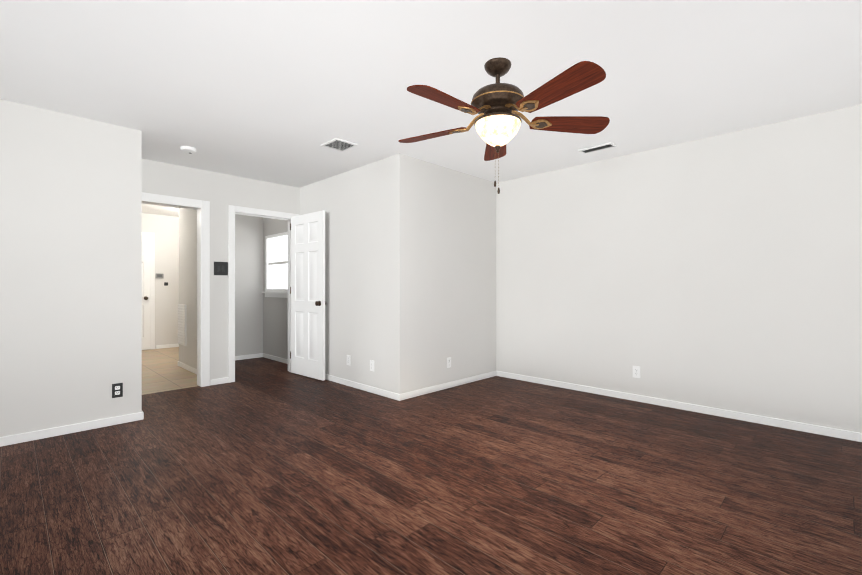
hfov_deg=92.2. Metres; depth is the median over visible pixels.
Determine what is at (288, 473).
floor
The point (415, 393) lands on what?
baseboard
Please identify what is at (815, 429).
baseboard
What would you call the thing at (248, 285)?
wall
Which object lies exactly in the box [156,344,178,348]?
baseboard
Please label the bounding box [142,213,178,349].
wall
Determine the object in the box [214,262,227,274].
light switch
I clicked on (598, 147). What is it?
ceiling vent
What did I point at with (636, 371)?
electrical outlet
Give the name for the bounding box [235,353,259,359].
baseboard
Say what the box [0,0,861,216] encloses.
ceiling
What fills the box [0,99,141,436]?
wall
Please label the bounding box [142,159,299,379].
wall
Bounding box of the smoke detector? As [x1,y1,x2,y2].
[180,146,195,153]
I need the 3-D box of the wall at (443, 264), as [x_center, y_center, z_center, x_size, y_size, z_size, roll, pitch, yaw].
[0.212,-0.104,4.714,0.130,2.440,1.620,0,0,45]
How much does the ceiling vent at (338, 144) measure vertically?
0.012 m
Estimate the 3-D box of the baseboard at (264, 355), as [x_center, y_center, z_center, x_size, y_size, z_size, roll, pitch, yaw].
[-2.218,1.083,6.171,1.353,0.066,0.017,0,0,45]
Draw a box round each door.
[142,236,150,349]
[290,210,326,380]
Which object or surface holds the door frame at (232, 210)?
attached to the wall at (220, 192)
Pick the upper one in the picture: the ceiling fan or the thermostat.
the ceiling fan
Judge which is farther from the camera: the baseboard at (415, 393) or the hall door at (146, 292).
the hall door at (146, 292)
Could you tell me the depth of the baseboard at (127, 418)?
3.16 m
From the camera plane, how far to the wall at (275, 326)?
6.37 m
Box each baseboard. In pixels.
[0,411,143,446]
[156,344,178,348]
[178,361,215,383]
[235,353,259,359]
[260,353,287,363]
[325,374,403,400]
[404,371,495,399]
[496,371,861,441]
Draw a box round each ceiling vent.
[321,138,357,151]
[578,142,616,153]
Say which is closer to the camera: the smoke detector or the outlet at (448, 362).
the smoke detector
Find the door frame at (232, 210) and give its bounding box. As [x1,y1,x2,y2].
[228,205,298,382]
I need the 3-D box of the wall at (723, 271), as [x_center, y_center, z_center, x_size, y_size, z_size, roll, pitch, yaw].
[3.101,-0.104,3.098,6.514,2.440,0.130,0,0,45]
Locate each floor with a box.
[0,357,861,574]
[142,347,197,394]
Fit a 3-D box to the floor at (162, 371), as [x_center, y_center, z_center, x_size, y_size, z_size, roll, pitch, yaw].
[-3.614,1.166,6.400,3.803,0.100,2.730,0,0,45]
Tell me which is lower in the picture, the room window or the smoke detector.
the room window
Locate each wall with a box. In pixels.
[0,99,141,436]
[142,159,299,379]
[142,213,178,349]
[179,208,196,368]
[235,214,262,355]
[263,218,287,358]
[300,156,390,391]
[391,153,495,393]
[496,104,861,432]
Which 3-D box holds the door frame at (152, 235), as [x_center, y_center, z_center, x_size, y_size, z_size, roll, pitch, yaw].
[-5.319,0.063,7.182,0.016,2.105,0.903,0,0,45]
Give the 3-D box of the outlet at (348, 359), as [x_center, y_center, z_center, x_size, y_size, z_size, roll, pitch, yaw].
[-0.938,0.825,4.702,0.070,0.114,0.008,0,0,45]
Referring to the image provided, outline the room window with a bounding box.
[262,232,287,297]
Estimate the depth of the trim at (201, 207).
4.66 m
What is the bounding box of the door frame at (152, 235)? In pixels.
[142,232,154,348]
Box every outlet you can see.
[112,383,122,397]
[347,355,349,365]
[370,360,373,371]
[447,357,450,367]
[633,366,639,377]
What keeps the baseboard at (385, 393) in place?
attached to the wall at (354, 205)
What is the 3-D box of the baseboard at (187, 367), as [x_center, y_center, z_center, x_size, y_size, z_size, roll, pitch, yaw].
[-3.080,1.083,5.395,1.453,0.066,0.013,0,0,45]
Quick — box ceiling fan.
[398,57,609,193]
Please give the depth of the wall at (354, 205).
4.59 m
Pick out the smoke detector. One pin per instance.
(188, 149)
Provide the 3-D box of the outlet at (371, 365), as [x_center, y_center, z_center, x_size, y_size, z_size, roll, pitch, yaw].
[-0.627,0.830,4.396,0.070,0.114,0.008,0,0,45]
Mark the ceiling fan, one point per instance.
(497, 106)
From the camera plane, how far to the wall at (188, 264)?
5.59 m
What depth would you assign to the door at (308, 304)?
5.12 m
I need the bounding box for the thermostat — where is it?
[156,273,163,278]
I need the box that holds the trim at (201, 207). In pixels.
[142,192,209,386]
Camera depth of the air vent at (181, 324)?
5.73 m
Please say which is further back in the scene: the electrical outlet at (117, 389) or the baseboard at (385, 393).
the baseboard at (385, 393)
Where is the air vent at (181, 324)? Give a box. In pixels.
[178,304,185,345]

